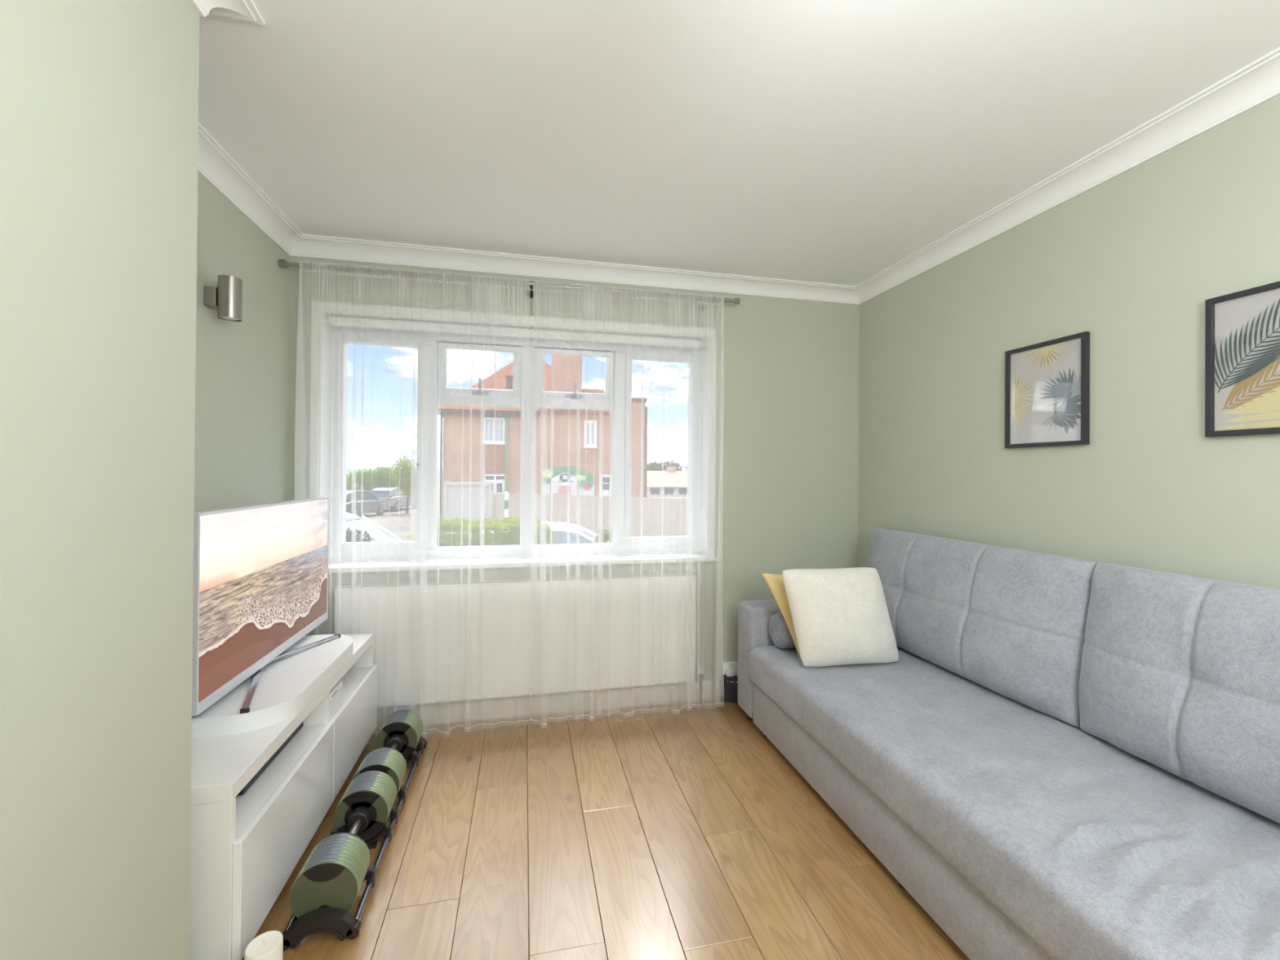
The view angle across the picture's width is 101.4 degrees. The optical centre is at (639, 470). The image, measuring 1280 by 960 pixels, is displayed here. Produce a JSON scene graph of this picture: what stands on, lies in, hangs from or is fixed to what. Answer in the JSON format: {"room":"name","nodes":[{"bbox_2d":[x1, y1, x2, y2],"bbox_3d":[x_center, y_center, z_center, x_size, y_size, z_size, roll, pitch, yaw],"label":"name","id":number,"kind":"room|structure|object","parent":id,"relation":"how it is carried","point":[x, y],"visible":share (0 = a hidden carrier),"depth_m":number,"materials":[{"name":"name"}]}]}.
{"room":"living room","nodes":[
{"label":"living room","id":0,"kind":"room"},
{"bbox_2d":[0,0,199,959],"bbox_3d":[-1.036,0.077,0.466,0.383,2.355,1.355,0,0,-12],"label":"wall","id":1,"kind":"structure","parent":0,"point":[99,99],"depth_m":0.90,"materials":[{"name":"green paint"}]},
{"bbox_2d":[190,0,265,25],"bbox_3d":[-0.797,-1.061,0.522,0.090,0.074,1.535,0,0,-12],"label":"crown molding","id":2,"kind":"structure","parent":1,"relation":"attached to","point":[247,8],"depth_m":1.21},
{"bbox_2d":[200,7,263,25],"bbox_3d":[-1.139,-1.061,1.187,0.473,0.074,0.090,0,0,-12],"label":"crown molding","id":3,"kind":"structure","parent":1,"relation":"attached to","point":[218,12],"depth_m":1.25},
{"bbox_2d":[194,172,288,511],"bbox_3d":[-1.302,0.055,0.435,0.150,2.515,4.709,0,0,-12],"label":"wall","id":4,"kind":"structure","parent":0,"point":[242,376],"depth_m":2.07,"materials":[{"name":"green paint"}]},
{"bbox_2d":[204,275,242,322],"bbox_3d":[-1.483,-0.615,1.872,0.102,0.146,0.070,0,0,-12],"label":"wall light","id":5,"kind":"object","parent":4,"relation":"attached to","point":[226,298],"visible":1,"depth_m":1.85,"materials":[{"name":"metal"}]},
{"bbox_2d":[197,122,302,255],"bbox_3d":[-1.470,-1.060,1.802,0.090,0.074,1.434,0,0,-12],"label":"crown molding","id":6,"kind":"structure","parent":4,"relation":"attached to","point":[215,164],"depth_m":2.00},
{"bbox_2d":[286,234,859,681],"bbox_3d":[-0.202,0.075,2.903,3.059,2.515,0.360,0,0,-12],"label":"wall","id":7,"kind":"structure","parent":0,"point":[790,399],"depth_m":2.97,"materials":[{"name":"green paint"}]},
{"bbox_2d":[277,258,740,311],"bbox_3d":[-0.560,-0.927,2.675,2.244,0.054,0.118,0,0,-12],"label":"curtain rod","id":8,"kind":"object","parent":7,"relation":"attached to","point":[282,263],"visible":0.96,"depth_m":2.61,"materials":[{"name":"metal"}]},
{"bbox_2d":[277,258,288,268],"bbox_3d":[-1.634,-0.947,2.398,0.028,0.033,0.038,0,0,-12],"label":"curtain rod finial","id":9,"kind":"object","parent":8,"relation":"attached to","point":[282,263],"depth_m":2.39,"materials":[{"name":"metal"}]},
{"bbox_2d":[294,261,530,733],"bbox_3d":[-1.053,0.144,2.484,1.056,2.218,0.111,0,0,-12],"label":"sheer curtain","id":10,"kind":"object","parent":8,"relation":"hanging from","point":[314,269],"visible":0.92,"depth_m":2.40,"materials":[{"name":"white fabric"}]},
{"bbox_2d":[529,280,724,724],"bbox_3d":[-0.046,0.153,2.703,1.026,2.218,0.116,0,0,-12],"label":"sheer curtain","id":11,"kind":"object","parent":8,"relation":"hanging from","point":[535,281],"visible":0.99,"depth_m":2.82,"materials":[{"name":"white fabric"}]},
{"bbox_2d":[309,300,716,562],"bbox_3d":[-0.591,-0.157,2.792,2.049,1.293,0.144,0,0,-12],"label":"window surround","id":12,"kind":"object","parent":7,"relation":"attached to","point":[321,328],"visible":0.74,"depth_m":2.68,"materials":[{"name":"white paint"}]},
{"bbox_2d":[329,324,700,561],"bbox_3d":[-0.611,-0.148,2.884,1.971,1.233,0.159,0,0,-12],"label":"window","id":13,"kind":"structure","parent":7,"relation":"attached to","point":[433,389],"depth_m":2.85,"materials":[{"name":"white plastic"}]},
{"bbox_2d":[437,342,521,397],"bbox_3d":[-0.869,-0.539,2.856,0.431,0.290,0.106,0,0,-12],"label":"window pane","id":14,"kind":"object","parent":13,"relation":"attached to","point":[443,391],"depth_m":2.82,"materials":[{"name":"clear glass"}]},
{"bbox_2d":[533,347,614,400],"bbox_3d":[-0.372,-0.535,2.965,0.442,0.290,0.106,0,0,-12],"label":"window pane","id":15,"kind":"object","parent":13,"relation":"attached to","point":[607,353],"depth_m":2.93,"materials":[{"name":"clear glass"}]},
{"bbox_2d":[328,314,702,347],"bbox_3d":[-0.586,-0.729,2.784,1.922,0.056,0.046,0,0,-12],"label":"roller blind","id":16,"kind":"object","parent":7,"relation":"attached to","point":[340,321],"visible":1,"depth_m":2.74,"materials":[{"name":"white fabric"}]},
{"bbox_2d":[334,573,708,707],"bbox_3d":[-0.549,0.915,2.677,1.908,0.708,0.074,0,0,-12],"label":"radiator","id":17,"kind":"object","parent":7,"relation":"attached to","point":[438,643],"visible":0.93,"depth_m":2.63,"materials":[{"name":"metal"}]},
{"bbox_2d":[335,573,695,590],"bbox_3d":[-0.569,0.564,2.673,1.765,0.007,0.074,0,0,-12],"label":"grille","id":18,"kind":"object","parent":17,"relation":"attached to","point":[690,577],"depth_m":2.65,"materials":[{"name":"metal"}]},
{"bbox_2d":[328,551,717,573],"bbox_3d":[-0.588,0.482,2.768,2.048,0.026,0.187,0,0,-12],"label":"window sill","id":19,"kind":"structure","parent":7,"relation":"attached to","point":[635,558],"depth_m":2.71,"materials":[{"name":"white paint"}]},
{"bbox_2d":[375,680,719,729],"bbox_3d":[-0.189,1.222,2.801,3.059,0.100,0.016,0,0,-12],"label":"baseboard","id":20,"kind":"structure","parent":7,"relation":"attached to","point":[584,700],"depth_m":2.74,"materials":[{"name":"white paint"}]},
{"bbox_2d":[720,661,737,676],"bbox_3d":[0.532,1.123,2.938,0.146,0.086,0.060,0,0,-12],"label":"wall socket","id":21,"kind":"object","parent":7,"relation":"attached to","point":[730,668],"visible":0.45,"depth_m":2.93,"materials":[{"name":"white paint"}]},
{"bbox_2d":[241,698,969,959],"bbox_3d":[0.269,1.295,0.715,3.659,0.060,4.889,0,0,-12],"label":"floor","id":22,"kind":"structure","parent":0,"point":[686,833],"depth_m":1.71,"materials":[{"name":"brown wood"}]},
{"bbox_2d":[244,930,283,959],"bbox_3d":[-0.882,1.179,1.228,0.074,0.160,0.074,0,0,-12],"label":"pillar candle","id":23,"kind":"object","parent":22,"relation":"on","point":[268,945],"visible":1,"depth_m":1.23,"materials":[{"name":"wax"}]},
{"bbox_2d":[188,633,377,959],"bbox_3d":[-1.288,1.003,1.791,0.419,0.513,1.198,0,0,-12],"label":"tv stand","id":24,"kind":"object","parent":22,"relation":"on","point":[245,849],"visible":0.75,"depth_m":1.42,"materials":[{"name":"white laminate"}]},
{"bbox_2d":[191,634,353,738],"bbox_3d":[-1.259,0.719,1.840,0.313,0.054,0.760,0,0,-12],"label":"tabletop","id":25,"kind":"object","parent":24,"relation":"on","point":[286,684],"visible":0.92,"depth_m":1.66,"materials":[{"name":"white plastic"}]},
{"bbox_2d":[191,496,340,715],"bbox_3d":[-1.280,0.404,1.897,0.190,0.575,0.967,0,0,-12],"label":"television","id":26,"kind":"object","parent":25,"relation":"on","point":[260,571],"visible":0.88,"depth_m":1.71,"materials":[{"name":"white"}]},
{"bbox_2d":[235,666,372,840],"bbox_3d":[-1.292,0.900,1.791,0.387,0.014,1.161,0,0,-12],"label":"shelf","id":27,"kind":"object","parent":24,"relation":"attached to","point":[251,805],"depth_m":1.61,"materials":[{"name":"white laminate"}]},
{"bbox_2d":[329,680,342,700],"bbox_3d":[-1.279,0.881,2.061,0.142,0.026,0.200,0,0,-12],"label":"router","id":28,"kind":"object","parent":24,"relation":"on","point":[338,686],"visible":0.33,"depth_m":2.10,"materials":[{"name":"plastic"}]},
{"bbox_2d":[282,735,427,951],"bbox_3d":[-0.962,1.223,1.885,0.197,0.078,1.019,0,0,-12],"label":"dumbbell rack","id":29,"kind":"object","parent":22,"relation":"on","point":[341,923],"visible":0.45,"depth_m":1.42,"materials":[{"name":"grey metal"}]},
{"bbox_2d":[288,770,396,918],"bbox_3d":[-0.909,1.154,1.647,0.170,0.171,0.452,0,0,-12],"label":"dumbbell","id":30,"kind":"object","parent":29,"relation":"on","point":[333,874],"visible":0.98,"depth_m":1.50,"materials":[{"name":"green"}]},
{"bbox_2d":[351,709,422,795],"bbox_3d":[-1.015,1.156,2.127,0.170,0.171,0.452,0,0,-12],"label":"dumbbell","id":31,"kind":"object","parent":29,"relation":"on","point":[398,737],"visible":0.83,"depth_m":2.21,"materials":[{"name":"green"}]},
{"bbox_2d":[720,674,737,702],"bbox_3d":[0.514,1.209,2.899,0.140,0.138,0.038,0,0,16],"label":"box","id":32,"kind":"object","parent":22,"relation":"on","point":[731,683],"visible":0.55,"depth_m":2.89,"materials":[{"name":"black plastic"}]},
{"bbox_2d":[737,599,1279,959],"bbox_3d":[1.169,0.957,1.703,0.860,0.640,2.370,0,0,-12],"label":"sofa","id":33,"kind":"object","parent":22,"relation":"on","point":[1022,832],"visible":0.84,"depth_m":1.38,"materials":[{"name":"grey fabric"}]},
{"bbox_2d":[760,573,801,660],"bbox_3d":[0.850,0.671,2.433,0.583,0.392,0.118,0,0,-8],"label":"pillow","id":34,"kind":"object","parent":33,"relation":"on","point":[775,582],"visible":0.11,"depth_m":2.40,"materials":[{"name":"yellow fabric"}]},
{"bbox_2d":[768,612,795,648],"bbox_3d":[0.930,0.771,2.575,0.600,0.168,0.168,0,0,-12],"label":"bolster","id":35,"kind":"object","parent":33,"relation":"on","point":[780,633],"visible":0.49,"depth_m":2.47,"materials":[{"name":"grey fabric"}]},
{"bbox_2d":[782,567,898,666],"bbox_3d":[0.889,0.643,2.308,0.523,0.413,0.156,0,0,-8],"label":"pillow","id":36,"kind":"object","parent":33,"relation":"on","point":[840,616],"visible":1,"depth_m":2.25,"materials":[{"name":"white fabric"}]},
{"bbox_2d":[866,527,1096,728],"bbox_3d":[1.344,0.581,2.285,0.224,0.553,1.119,0,0,-14],"label":"cushion","id":37,"kind":"object","parent":33,"relation":"on","point":[1011,622],"visible":0.85,"depth_m":1.99,"materials":[{"name":"grey fabric"}]},
{"bbox_2d":[1078,561,1279,823],"bbox_3d":[1.592,0.578,1.202,0.226,0.553,1.101,0,0,-14],"label":"cushion","id":38,"kind":"object","parent":33,"relation":"on","point":[1180,673],"visible":1,"depth_m":1.41,"materials":[{"name":"grey fabric"}]},
{"bbox_2d":[198,0,1279,285],"bbox_3d":[0.274,-1.149,0.785,3.359,0.120,4.709,0,0,-12],"label":"ceiling","id":39,"kind":"structure","parent":0,"point":[824,141],"depth_m":1.58,"materials":[{"name":"white paint"}]},
{"bbox_2d":[857,94,1279,589],"bbox_3d":[1.832,0.081,1.124,0.150,2.515,4.709,0,0,-12],"label":"wall","id":40,"kind":"structure","parent":0,"point":[1133,260],"depth_m":1.81,"materials":[{"name":"green paint"}]},
{"bbox_2d":[1004,331,1089,448],"bbox_3d":[1.551,-0.292,2.011,0.021,0.400,0.318,0,0,-12],"label":"framed print","id":41,"kind":"object","parent":40,"relation":"attached to","point":[1047,383],"visible":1,"depth_m":1.99,"materials":[{"name":"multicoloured paper"}]},
{"bbox_2d":[1010,402,1031,426],"bbox_3d":[1.530,-0.220,2.101,0.001,0.097,0.094,0,0,-12],"label":"print","id":42,"kind":"object","parent":41,"relation":"attached to","point":[1020,412],"depth_m":2.10,"materials":[{"name":"yellow paper"}]},
{"bbox_2d":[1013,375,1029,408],"bbox_3d":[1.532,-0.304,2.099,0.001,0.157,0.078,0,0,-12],"label":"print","id":43,"kind":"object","parent":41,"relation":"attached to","point":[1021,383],"depth_m":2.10},
{"bbox_2d":[1013,373,1036,417],"bbox_3d":[1.534,-0.299,2.084,0.001,0.192,0.111,0,0,-12],"label":"print","id":44,"kind":"object","parent":41,"relation":"attached to","point":[1024,385],"depth_m":2.09,"materials":[{"name":"yellow paper"}]},
{"bbox_2d":[1022,342,1069,372],"bbox_3d":[1.552,-0.422,2.010,0.001,0.104,0.198,0,0,-12],"label":"print","id":45,"kind":"object","parent":41,"relation":"attached to","point":[1044,357],"depth_m":2.00,"materials":[{"name":"yellow paper"}]},
{"bbox_2d":[1032,348,1059,368],"bbox_3d":[1.554,-0.434,2.004,0.001,0.080,0.145,0,0,-12],"label":"print","id":46,"kind":"object","parent":41,"relation":"attached to","point":[1042,357],"depth_m":2.00},
{"bbox_2d":[1040,366,1074,398],"bbox_3d":[1.562,-0.325,1.968,0.001,0.115,0.133,0,0,-12],"label":"print","id":47,"kind":"object","parent":41,"relation":"attached to","point":[1055,382],"depth_m":1.96,"materials":[{"name":"paper"}]},
{"bbox_2d":[1041,411,1076,431],"bbox_3d":[1.563,-0.182,1.954,0.001,0.075,0.141,0,0,-12],"label":"print","id":48,"kind":"object","parent":41,"relation":"attached to","point":[1051,420],"depth_m":1.95},
{"bbox_2d":[1048,371,1080,405],"bbox_3d":[1.569,-0.305,1.937,0.001,0.115,0.134,0,0,-12],"label":"print","id":49,"kind":"object","parent":41,"relation":"attached to","point":[1064,387],"depth_m":1.94},
{"bbox_2d":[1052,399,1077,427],"bbox_3d":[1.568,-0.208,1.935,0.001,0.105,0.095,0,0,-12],"label":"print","id":50,"kind":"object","parent":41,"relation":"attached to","point":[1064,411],"depth_m":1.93,"materials":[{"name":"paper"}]},
{"bbox_2d":[1062,391,1080,434],"bbox_3d":[1.573,-0.212,1.912,0.001,0.160,0.083,0,0,-12],"label":"print","id":51,"kind":"object","parent":41,"relation":"attached to","point":[1071,400],"depth_m":1.91,"materials":[{"name":"paper"}]},
{"bbox_2d":[855,47,1279,304],"bbox_3d":[1.735,-1.040,1.045,0.090,0.074,4.289,0,0,-12],"label":"crown molding","id":52,"kind":"structure","parent":40,"relation":"attached to","point":[1257,82],"depth_m":1.77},
{"bbox_2d":[1204,280,1279,436],"bbox_3d":[1.691,-0.298,1.374,0.021,0.400,0.318,0,0,-12],"label":"framed print","id":53,"kind":"object","parent":40,"relation":"attached to","point":[1242,327],"visible":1,"depth_m":1.45,"materials":[{"name":"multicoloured paper"}]},
{"bbox_2d":[1216,420,1279,429],"bbox_3d":[1.689,-0.125,1.382,0.001,0.017,0.260,0,0,-12],"label":"print","id":54,"kind":"object","parent":53,"relation":"attached to","point":[1274,423],"depth_m":1.43},
{"bbox_2d":[1224,386,1279,414],"bbox_3d":[1.694,-0.234,1.364,0.001,0.158,0.265,0,0,-12],"label":"print","id":55,"kind":"object","parent":53,"relation":"attached to","point":[1238,400],"depth_m":1.44,"materials":[{"name":"yellow paper"}]},
{"bbox_2d":[1226,411,1279,422],"bbox_3d":[1.692,-0.147,1.369,0.001,0.023,0.240,0,0,-12],"label":"print","id":56,"kind":"object","parent":53,"relation":"attached to","point":[1275,415],"depth_m":1.42},
{"bbox_2d":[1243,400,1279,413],"bbox_3d":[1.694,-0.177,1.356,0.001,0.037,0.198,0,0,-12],"label":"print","id":57,"kind":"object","parent":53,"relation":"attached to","point":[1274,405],"depth_m":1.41},
{"label":"outside","id":58,"kind":"structure","parent":0,"visible":0},
{"bbox_2d":[346,475,687,541],"bbox_3d":[-34.736,3.205,157.864,320.000,0.400,316.700,0,0,-12],"label":"ground","id":59,"kind":"structure","parent":58,"point":[401,524],"depth_m":27.58,"materials":[{"name":"grey concrete"}]},
{"bbox_2d":[346,475,358,489],"bbox_3d":[-24.282,1.340,41.843,3.236,2.383,3.323,0,0,9],"label":"street tree","id":60,"kind":"object","parent":59,"relation":"on","point":[348,486],"visible":0.06,"depth_m":41.81,"materials":[{"name":"green plant"}]},
{"bbox_2d":[346,526,375,542],"bbox_3d":[-3.290,1.552,5.415,0.902,1.912,0.668,0,0,-12],"label":"bush","id":61,"kind":"object","parent":59,"relation":"on","point":[351,536],"visible":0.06,"depth_m":5.57,"materials":[{"name":"green plant"}]},
{"bbox_2d":[346,467,381,492],"bbox_3d":[-21.658,1.148,41.379,2.928,2.798,3.267,0,0,-12],"label":"street tree","id":62,"kind":"object","parent":59,"relation":"on","point":[362,477],"visible":0.7,"depth_m":40.60,"materials":[{"name":"green plant"}]},
{"bbox_2d":[346,489,385,515],"bbox_3d":[-15.509,1.783,28.327,1.784,1.480,4.155,0,0,2],"label":"parked car","id":63,"kind":"object","parent":59,"relation":"on","point":[357,501],"visible":0.58,"depth_m":27.85,"materials":[{"name":"grey paint"}]},
{"bbox_2d":[346,511,402,542],"bbox_3d":[-5.107,1.402,8.083,4.140,1.480,1.784,0,0,16],"label":"parked car","id":64,"kind":"object","parent":59,"relation":"on","point":[363,523],"visible":0.02,"depth_m":8.38,"materials":[{"name":"white paint"}]},
{"bbox_2d":[368,465,399,489],"bbox_3d":[-18.012,1.070,37.010,2.172,2.961,2.056,0,0,9],"label":"street tree","id":65,"kind":"object","parent":59,"relation":"on","point":[385,477],"visible":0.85,"depth_m":36.63,"materials":[{"name":"green plant"}]},
{"bbox_2d":[346,468,439,475],"bbox_3d":[-70.875,1.469,322.296,600.000,4.124,60.000,0,0,-12],"label":"hill","id":66,"kind":"structure","parent":59,"relation":"on","point":[351,470],"depth_m":296.51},
{"bbox_2d":[369,487,416,511],"bbox_3d":[-15.909,1.807,33.871,1.784,1.480,4.155,0,0,2],"label":"parked car","id":67,"kind":"object","parent":59,"relation":"on","point":[392,497],"visible":0.63,"depth_m":32.44,"materials":[{"name":"grey paint"}]},
{"bbox_2d":[390,453,416,513],"bbox_3d":[-13.712,0.787,30.942,1.861,3.529,1.928,0,0,-12],"label":"street tree","id":68,"kind":"object","parent":59,"relation":"on","point":[408,484],"visible":0.87,"depth_m":30.63,"materials":[{"name":"green plant"}]},
{"bbox_2d":[436,515,441,533],"bbox_3d":[-6.987,2.022,17.497,0.580,1.018,0.710,0,0,-12],"label":"wheelie bin","id":69,"kind":"object","parent":59,"relation":"on","point":[438,517],"visible":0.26,"depth_m":17.45,"materials":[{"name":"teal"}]},
{"bbox_2d":[443,481,492,533],"bbox_3d":[-5.614,1.456,17.094,1.490,2.170,0.130,0,0,-12],"label":"gate","id":70,"kind":"object","parent":59,"relation":"on","point":[468,500],"visible":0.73,"depth_m":17.08,"materials":[{"name":"white"}]},
{"bbox_2d":[408,515,554,546],"bbox_3d":[-2.018,1.565,6.818,1.776,1.920,0.866,0,0,-12],"label":"clipped hedge","id":71,"kind":"object","parent":59,"relation":"on","point":[476,538],"visible":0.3,"depth_m":6.54,"materials":[{"name":"green plant"}]},
{"bbox_2d":[504,491,508,519],"bbox_3d":[-4.178,1.605,16.380,0.121,1.886,0.124,0,0,-12],"label":"striped post","id":72,"kind":"object","parent":59,"relation":"on","point":[506,493],"visible":0.5,"depth_m":16.33,"materials":[{"name":"white"}]},
{"bbox_2d":[470,521,610,544],"bbox_3d":[-1.545,1.756,9.893,4.140,1.480,1.784,0,0,-7],"label":"parked car","id":73,"kind":"object","parent":59,"relation":"on","point":[564,532],"visible":0.02,"depth_m":9.30,"materials":[{"name":"white paint"}]},
{"bbox_2d":[438,354,647,522],"bbox_3d":[-5.449,-2.318,29.475,10.078,9.840,8.700,0,0,-12],"label":"brick house","id":74,"kind":"structure","parent":59,"relation":"on","point":[573,448],"depth_m":25.53,"materials":[{"name":"brown brick"}]},
{"bbox_2d":[505,374,513,388],"bbox_3d":[-6.273,-4.290,25.153,0.380,0.650,0.400,0,0,-12],"label":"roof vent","id":75,"kind":"object","parent":74,"relation":"attached to","point":[508,377],"depth_m":25.02,"materials":[{"name":"brown"}]},
{"bbox_2d":[492,493,687,542],"bbox_3d":[-0.754,1.682,18.317,8.512,1.800,0.137,0,0,-12],"label":"fence","id":76,"kind":"object","parent":59,"relation":"on","point":[657,517],"visible":0.39,"depth_m":18.12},
{"bbox_2d":[594,528,612,542],"bbox_3d":[-0.433,1.664,7.116,0.379,1.735,0.358,0,0,-12],"label":"shrub","id":77,"kind":"object","parent":59,"relation":"on","point":[603,535],"visible":0.19,"depth_m":7.00,"materials":[{"name":"green plant"}]},
{"bbox_2d":[646,461,665,471],"bbox_3d":[1.554,0.771,67.841,3.894,4.140,4.376,0,0,-12],"label":"tree","id":78,"kind":"object","parent":59,"relation":"on","point":[652,466],"visible":0.33,"depth_m":67.43,"materials":[{"name":"green plant"}]},
{"bbox_2d":[646,466,688,496],"bbox_3d":[5.784,1.190,62.129,12.800,3.300,9.120,0,0,-12],"label":"building","id":79,"kind":"structure","parent":59,"relation":"on","point":[671,482],"depth_m":58.05,"materials":[{"name":"white"}]},
{"bbox_2d":[659,459,682,471],"bbox_3d":[4.254,0.673,74.144,4.105,4.436,4.661,0,0,-12],"label":"tree","id":80,"kind":"object","parent":59,"relation":"on","point":[667,463],"visible":0.18,"depth_m":73.79,"materials":[{"name":"green plant"}]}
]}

